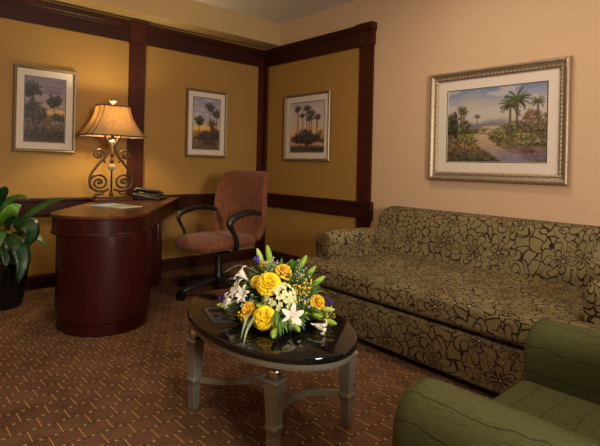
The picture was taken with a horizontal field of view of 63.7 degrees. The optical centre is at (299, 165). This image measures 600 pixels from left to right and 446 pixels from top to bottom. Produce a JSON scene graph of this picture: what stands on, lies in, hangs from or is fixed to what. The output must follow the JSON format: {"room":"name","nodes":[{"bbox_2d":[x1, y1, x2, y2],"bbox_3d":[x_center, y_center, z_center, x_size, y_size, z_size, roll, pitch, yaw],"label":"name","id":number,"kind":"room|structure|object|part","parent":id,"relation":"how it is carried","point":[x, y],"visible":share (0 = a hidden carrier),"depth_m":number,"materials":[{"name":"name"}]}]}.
{"room":"hotel room","nodes":[
{"label":"hotel room","id":0,"kind":"room"},
{"bbox_2d":[0,0,264,275],"bbox_3d":[-2.525,-0.318,4.105,5.720,2.797,0.120,1,0,-42],"label":"wall","id":1,"kind":"structure","parent":0,"point":[101,64],"depth_m":4.71,"materials":[{"name":"yellow paint"}]},
{"bbox_2d":[11,63,76,152],"bbox_3d":[-2.242,-0.488,4.252,0.505,0.742,0.034,1,0,-42],"label":"framed picture","id":2,"kind":"object","parent":1,"relation":"attached to","point":[44,99],"visible":1,"depth_m":4.25,"materials":[{"name":"gold metal"}]},
{"bbox_2d":[24,76,64,142],"bbox_3d":[-2.249,-0.488,4.260,0.329,0.566,0.004,1,0,-42],"label":"artwork","id":3,"kind":"object","parent":2,"relation":"attached to","point":[44,96],"depth_m":4.25,"materials":[{"name":"paper"}]},
{"bbox_2d":[13,193,215,216],"bbox_3d":[-2.533,0.361,4.007,5.600,0.162,0.036,1,0,-42],"label":"trim","id":4,"kind":"structure","parent":1,"relation":"attached to","point":[187,200],"depth_m":4.39,"materials":[{"name":"brown wood"}]},
{"bbox_2d":[0,0,263,66],"bbox_3d":[-2.485,-1.335,3.998,5.600,0.198,0.062,1,0,-42],"label":"trim","id":5,"kind":"structure","parent":1,"relation":"attached to","point":[39,12],"depth_m":4.62,"materials":[{"name":"brown wood"}]},
{"bbox_2d":[126,42,145,195],"bbox_3d":[-1.643,-0.125,4.811,0.166,2.202,0.022,1,0,-42],"label":"trim","id":6,"kind":"structure","parent":1,"relation":"attached to","point":[137,52],"depth_m":4.80,"materials":[{"name":"brown wood"}]},
{"bbox_2d":[128,20,149,45],"bbox_3d":[-1.597,-1.315,4.791,0.182,0.210,0.076,1,0,-42],"label":"trim","id":7,"kind":"structure","parent":1,"relation":"attached to","point":[138,30],"depth_m":4.78,"materials":[{"name":"brown wood"}]},
{"bbox_2d":[25,248,256,290],"bbox_3d":[-2.553,1.018,4.013,5.600,0.125,0.020,1,0,-42],"label":"baseboard","id":8,"kind":"structure","parent":1,"relation":"attached to","point":[40,281],"depth_m":5.19,"materials":[{"name":"brown wood"}]},
{"bbox_2d":[184,87,227,157],"bbox_3d":[-1.032,-0.461,5.348,0.515,0.742,0.034,1,0,-42],"label":"framed picture","id":9,"kind":"object","parent":1,"relation":"attached to","point":[206,110],"visible":1,"depth_m":5.34,"materials":[{"name":"gold metal"}]},
{"bbox_2d":[193,97,219,149],"bbox_3d":[-1.039,-0.461,5.355,0.343,0.570,0.004,1,0,-42],"label":"artwork","id":10,"kind":"object","parent":9,"relation":"attached to","point":[206,110],"depth_m":5.35,"materials":[{"name":"paper"}]},
{"bbox_2d":[254,66,263,249],"bbox_3d":[-0.482,-0.086,5.855,0.096,2.227,0.032,1,0,-42],"label":"trim","id":11,"kind":"structure","parent":1,"relation":"attached to","point":[261,68],"depth_m":5.83,"materials":[{"name":"brown wood"}]},
{"bbox_2d":[0,259,498,445],"bbox_3d":[0.460,1.209,0.768,5.720,0.120,9.120,1,0,-42],"label":"floor","id":12,"kind":"structure","parent":0,"point":[57,388],"depth_m":2.44,"materials":[{"name":"carpet"}]},
{"bbox_2d":[0,186,65,310],"bbox_3d":[-2.215,0.622,3.606,0.704,0.931,0.788,1,0,-42],"label":"potted plant","id":13,"kind":"object","parent":12,"relation":"on","point":[15,252],"visible":1,"depth_m":3.55,"materials":[{"name":"green plant"}]},
{"bbox_3d":[-2.303,0.910,3.725,0.388,0.352,0.388,1,0,-42],"label":"pot","id":14,"kind":"part","parent":13,"relation":"part of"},
{"bbox_2d":[50,197,180,336],"bbox_3d":[-1.483,0.715,4.076,0.668,0.780,2.019,1,0,-7],"label":"writing desk","id":15,"kind":"object","parent":12,"relation":"on","point":[108,260],"visible":0.98,"depth_m":3.15,"materials":[{"name":"brown wood"}]},
{"bbox_2d":[77,98,145,201],"bbox_3d":[-1.695,-0.147,4.354,0.534,0.932,0.298,1,0,-42],"label":"table lamp","id":16,"kind":"object","parent":15,"relation":"on","point":[112,120],"visible":1,"depth_m":4.29,"materials":[{"name":"metal"}]},
{"bbox_3d":[-1.698,0.014,4.354,0.044,0.530,0.043,1,0,-42],"label":"stem","id":17,"kind":"part","parent":16,"relation":"part of","materials":[{"name":"metal"}]},
{"bbox_3d":[-1.689,-0.398,4.354,0.528,0.269,0.292,1,0,-42],"label":"lamp shade","id":18,"kind":"part","parent":16,"relation":"part of","materials":[{"name":"beige fabric"}]},
{"bbox_3d":[-1.689,-0.399,4.354,0.534,0.282,0.298,1,0,-42],"label":"shade trim","id":19,"kind":"part","parent":16,"relation":"part of","materials":[{"name":"beige fabric"}]},
{"bbox_2d":[89,203,141,208],"bbox_3d":[-1.466,0.322,3.836,0.355,0.006,0.227,1,0,30],"label":"magazine","id":20,"kind":"object","parent":15,"relation":"on","point":[112,205],"visible":1,"depth_m":3.81,"materials":[{"name":"multicoloured paper"}]},
{"bbox_2d":[131,187,167,199],"bbox_3d":[-1.443,0.266,4.652,0.314,0.119,0.288,1,0,0],"label":"telephone","id":21,"kind":"object","parent":15,"relation":"on","point":[141,193],"visible":1,"depth_m":4.54,"materials":[{"name":"black plastic"}]},
{"bbox_3d":[-1.570,0.777,4.484,0.537,0.650,0.197,1,0,-10],"label":"panel","id":22,"kind":"part","parent":15,"relation":"part of","materials":[{"name":"brown wood"}]},
{"bbox_2d":[175,170,268,299],"bbox_3d":[-0.733,0.583,4.292,0.816,1.076,0.826,1,0,38],"label":"office chair","id":23,"kind":"object","parent":12,"relation":"on","point":[240,202],"visible":0.96,"depth_m":4.33,"materials":[{"name":"brown fabric"}]},
{"bbox_3d":[-0.916,1.022,4.380,0.377,0.096,0.103,1,0,23],"label":"leg","id":24,"kind":"part","parent":23,"relation":"part of","materials":[{"name":"black plastic"}]},
{"bbox_3d":[-0.906,0.541,4.529,0.571,0.346,0.092,1,0,-45],"label":"armrest","id":25,"kind":"part","parent":23,"relation":"part of","materials":[{"name":"black plastic"}]},
{"bbox_3d":[-0.857,1.024,4.140,0.103,0.096,0.384,1,0,38],"label":"leg","id":26,"kind":"part","parent":23,"relation":"part of","materials":[{"name":"black plastic"}]},
{"bbox_3d":[-0.743,0.673,4.273,0.586,0.123,0.627,1,0,38],"label":"seat","id":27,"kind":"part","parent":23,"relation":"part of","materials":[{"name":"brown fabric"}]},
{"bbox_3d":[-0.624,1.029,4.128,0.103,0.096,0.377,1,0,-31],"label":"leg","id":28,"kind":"part","parent":23,"relation":"part of","materials":[{"name":"black plastic"}]},
{"bbox_3d":[-0.530,1.031,4.346,0.380,0.096,0.102,1,0,-13],"label":"leg","id":29,"kind":"part","parent":23,"relation":"part of","materials":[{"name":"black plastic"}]},
{"bbox_3d":[-0.535,0.369,4.531,0.662,0.638,0.210,1,0,38],"label":"backrest","id":30,"kind":"part","parent":23,"relation":"part of","materials":[{"name":"brown fabric"}]},
{"bbox_3d":[-0.451,0.551,4.175,0.092,0.346,0.571,1,0,31],"label":"armrest","id":31,"kind":"part","parent":23,"relation":"part of","materials":[{"name":"black plastic"}]},
{"bbox_2d":[184,288,358,445],"bbox_3d":[-0.155,0.905,2.176,0.644,0.460,1.044,1,0,-32],"label":"coffee table","id":32,"kind":"object","parent":12,"relation":"on","point":[307,350],"visible":0.84,"depth_m":1.93,"materials":[{"name":"black stone"}]},
{"bbox_3d":[-0.491,0.965,2.245,0.072,0.325,0.072,1,0,37],"label":"leg","id":33,"kind":"part","parent":32,"relation":"part of","materials":[{"name":"grey metal"}]},
{"bbox_3d":[-0.100,0.974,1.845,0.072,0.325,0.072,1,0,37],"label":"leg","id":34,"kind":"part","parent":32,"relation":"part of","materials":[{"name":"grey metal"}]},
{"bbox_2d":[217,245,336,342],"bbox_3d":[-0.084,0.517,2.104,0.505,0.312,0.558,1,0,-27],"label":"flower arrangement","id":35,"kind":"object","parent":32,"relation":"on","point":[275,311],"visible":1,"depth_m":2.01,"materials":[{"name":"yellow plant"}]},
{"bbox_3d":[-0.204,0.631,1.933,0.024,0.064,0.191,1,0,19],"label":"grass blade","id":36,"kind":"part","parent":35,"relation":"part of","materials":[{"name":"green plant"}]},
{"bbox_3d":[-0.191,0.634,1.895,0.019,0.061,0.219,1,0,14],"label":"grass blade","id":37,"kind":"part","parent":35,"relation":"part of","materials":[{"name":"green plant"}]},
{"bbox_3d":[0.206,0.981,2.122,0.072,0.325,0.072,1,0,37],"label":"leg","id":38,"kind":"part","parent":32,"relation":"part of","materials":[{"name":"grey metal"}]},
{"bbox_2d":[295,206,599,394],"bbox_3d":[1.068,0.761,3.164,1.200,0.803,2.080,1,0,-40],"label":"sofa","id":39,"kind":"object","parent":12,"relation":"on","point":[460,295],"visible":0.67,"depth_m":2.96,"materials":[{"name":"fabric"}]},
{"bbox_3d":[0.525,0.707,3.940,0.920,0.406,0.190,1,0,-40],"label":"armrest","id":40,"kind":"part","parent":39,"relation":"part of","materials":[{"name":"fabric"}]},
{"bbox_2d":[295,251,599,347],"bbox_3d":[0.965,0.785,3.079,0.935,0.154,2.070,1,0,-40],"label":"seat cushion","id":41,"kind":"object","parent":39,"relation":"on","point":[498,306],"depth_m":2.82,"materials":[{"name":"fabric"}]},
{"bbox_3d":[1.728,0.735,2.483,0.920,0.406,0.190,1,0,-40],"label":"armrest","id":42,"kind":"part","parent":39,"relation":"part of","materials":[{"name":"fabric"}]},
{"bbox_2d":[392,319,599,445],"bbox_3d":[0.867,0.731,1.147,0.915,0.855,0.930,1,0,-42],"label":"armchair","id":43,"kind":"object","parent":12,"relation":"on","point":[557,401],"visible":1,"depth_m":1.19,"materials":[{"name":"green fabric"}]},
{"bbox_3d":[0.532,0.794,0.957,0.165,0.512,0.755,1,0,-42],"label":"armrest","id":44,"kind":"part","parent":43,"relation":"part of","materials":[{"name":"green fabric"}]},
{"bbox_2d":[493,380,599,441],"bbox_3d":[0.782,0.797,1.240,0.585,0.132,0.680,1,0,-42],"label":"seat cushion","id":45,"kind":"object","parent":43,"relation":"on","point":[575,409],"depth_m":1.48,"materials":[{"name":"green fabric"}]},
{"bbox_3d":[1.088,0.807,1.460,0.165,0.512,0.755,1,0,-42],"label":"armrest","id":46,"kind":"part","parent":43,"relation":"part of","materials":[{"name":"green fabric"}]},
{"bbox_2d":[194,0,355,23],"bbox_3d":[0.527,-1.707,0.768,5.720,0.120,9.120,1,0,-42],"label":"ceiling","id":47,"kind":"structure","parent":0,"point":[276,11],"depth_m":5.08,"materials":[{"name":"paint"}]},
{"bbox_2d":[48,0,279,48],"bbox_3d":[-2.406,-1.588,3.917,5.600,0.252,0.280,1,0,-42],"label":"wall","id":48,"kind":"structure","parent":47,"relation":"attached to","point":[191,16],"depth_m":4.97,"materials":[{"name":"beige paint"}]},
{"bbox_2d":[265,0,599,226],"bbox_3d":[2.610,-0.201,2.603,0.120,2.797,9.000,1,0,-42],"label":"wall","id":49,"kind":"structure","parent":0,"point":[417,40],"depth_m":3.96,"materials":[{"name":"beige paint"}]},
{"bbox_2d":[260,66,268,250],"bbox_3d":[-0.439,-0.085,5.854,0.032,2.227,0.092,1,0,-42],"label":"trim","id":50,"kind":"structure","parent":49,"relation":"attached to","point":[266,68],"depth_m":5.82,"materials":[{"name":"brown wood"}]},
{"bbox_2d":[260,249,302,263],"bbox_3d":[2.527,1.134,2.556,0.020,0.125,9.000,1,0,-42],"label":"baseboard","id":51,"kind":"structure","parent":49,"relation":"attached to","point":[277,255],"depth_m":5.58,"materials":[{"name":"brown wood"}]},
{"bbox_2d":[264,26,358,66],"bbox_3d":[0.119,-1.276,5.246,0.062,0.198,1.705,1,0,-42],"label":"trim","id":52,"kind":"structure","parent":49,"relation":"attached to","point":[345,39],"depth_m":5.21,"materials":[{"name":"brown wood"}]},
{"bbox_2d":[265,48,359,256],"bbox_3d":[0.110,-0.109,5.269,0.004,2.500,1.695,1,0,-42],"label":"wall panel","id":53,"kind":"object","parent":49,"relation":"attached to","point":[289,231],"visible":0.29,"depth_m":5.23,"materials":[{"name":"yellow paint"}]},
{"bbox_2d":[283,90,331,160],"bbox_3d":[0.067,-0.420,5.295,0.034,0.742,0.735,1,0,-42],"label":"framed picture","id":54,"kind":"object","parent":53,"relation":"attached to","point":[307,116],"visible":1,"depth_m":5.28,"materials":[{"name":"gold metal"}]},
{"bbox_2d":[290,100,323,151],"bbox_3d":[0.075,-0.420,5.302,0.004,0.554,0.547,1,0,-42],"label":"artwork","id":55,"kind":"object","parent":54,"relation":"attached to","point":[306,116],"depth_m":5.30,"materials":[{"name":"paper"}]},
{"bbox_2d":[267,193,368,218],"bbox_3d":[0.100,0.421,5.244,0.036,0.162,1.735,1,0,-42],"label":"trim","id":56,"kind":"structure","parent":49,"relation":"attached to","point":[349,208],"depth_m":5.09,"materials":[{"name":"brown wood"}]},
{"bbox_2d":[356,44,374,227],"bbox_3d":[0.627,-0.061,4.683,0.022,2.227,0.171,1,0,-42],"label":"trim","id":57,"kind":"structure","parent":49,"relation":"attached to","point":[366,67],"depth_m":4.67,"materials":[{"name":"brown wood"}]},
{"bbox_2d":[356,21,375,47],"bbox_3d":[0.635,-1.264,4.665,0.076,0.210,0.195,1,0,-42],"label":"trim","id":58,"kind":"structure","parent":49,"relation":"attached to","point":[366,35],"depth_m":4.65,"materials":[{"name":"brown wood"}]},
{"bbox_2d":[369,202,373,219],"bbox_3d":[0.679,0.435,4.596,0.046,0.174,0.018,1,0,-42],"label":"trim","id":59,"kind":"structure","parent":49,"relation":"attached to","point":[370,203],"depth_m":4.58,"materials":[{"name":"brown wood"}]},
{"bbox_2d":[371,21,376,29],"bbox_3d":[0.705,-1.329,4.588,0.078,0.076,0.016,1,0,-42],"label":"trim","id":60,"kind":"structure","parent":49,"relation":"attached to","point":[373,24],"depth_m":4.58,"materials":[{"name":"brown wood"}]},
{"bbox_2d":[428,55,572,185],"bbox_3d":[1.483,-0.316,3.720,0.052,0.893,1.105,1,0,-42],"label":"framed picture","id":61,"kind":"object","parent":49,"relation":"attached to","point":[509,123],"visible":1,"depth_m":3.66,"materials":[{"name":"paint"}]},
{"bbox_2d":[447,82,547,161],"bbox_3d":[1.498,-0.316,3.733,0.004,0.583,0.795,1,0,-42],"label":"artwork","id":62,"kind":"object","parent":61,"relation":"attached to","point":[506,121],"depth_m":3.70,"materials":[{"name":"paper"}]}
]}

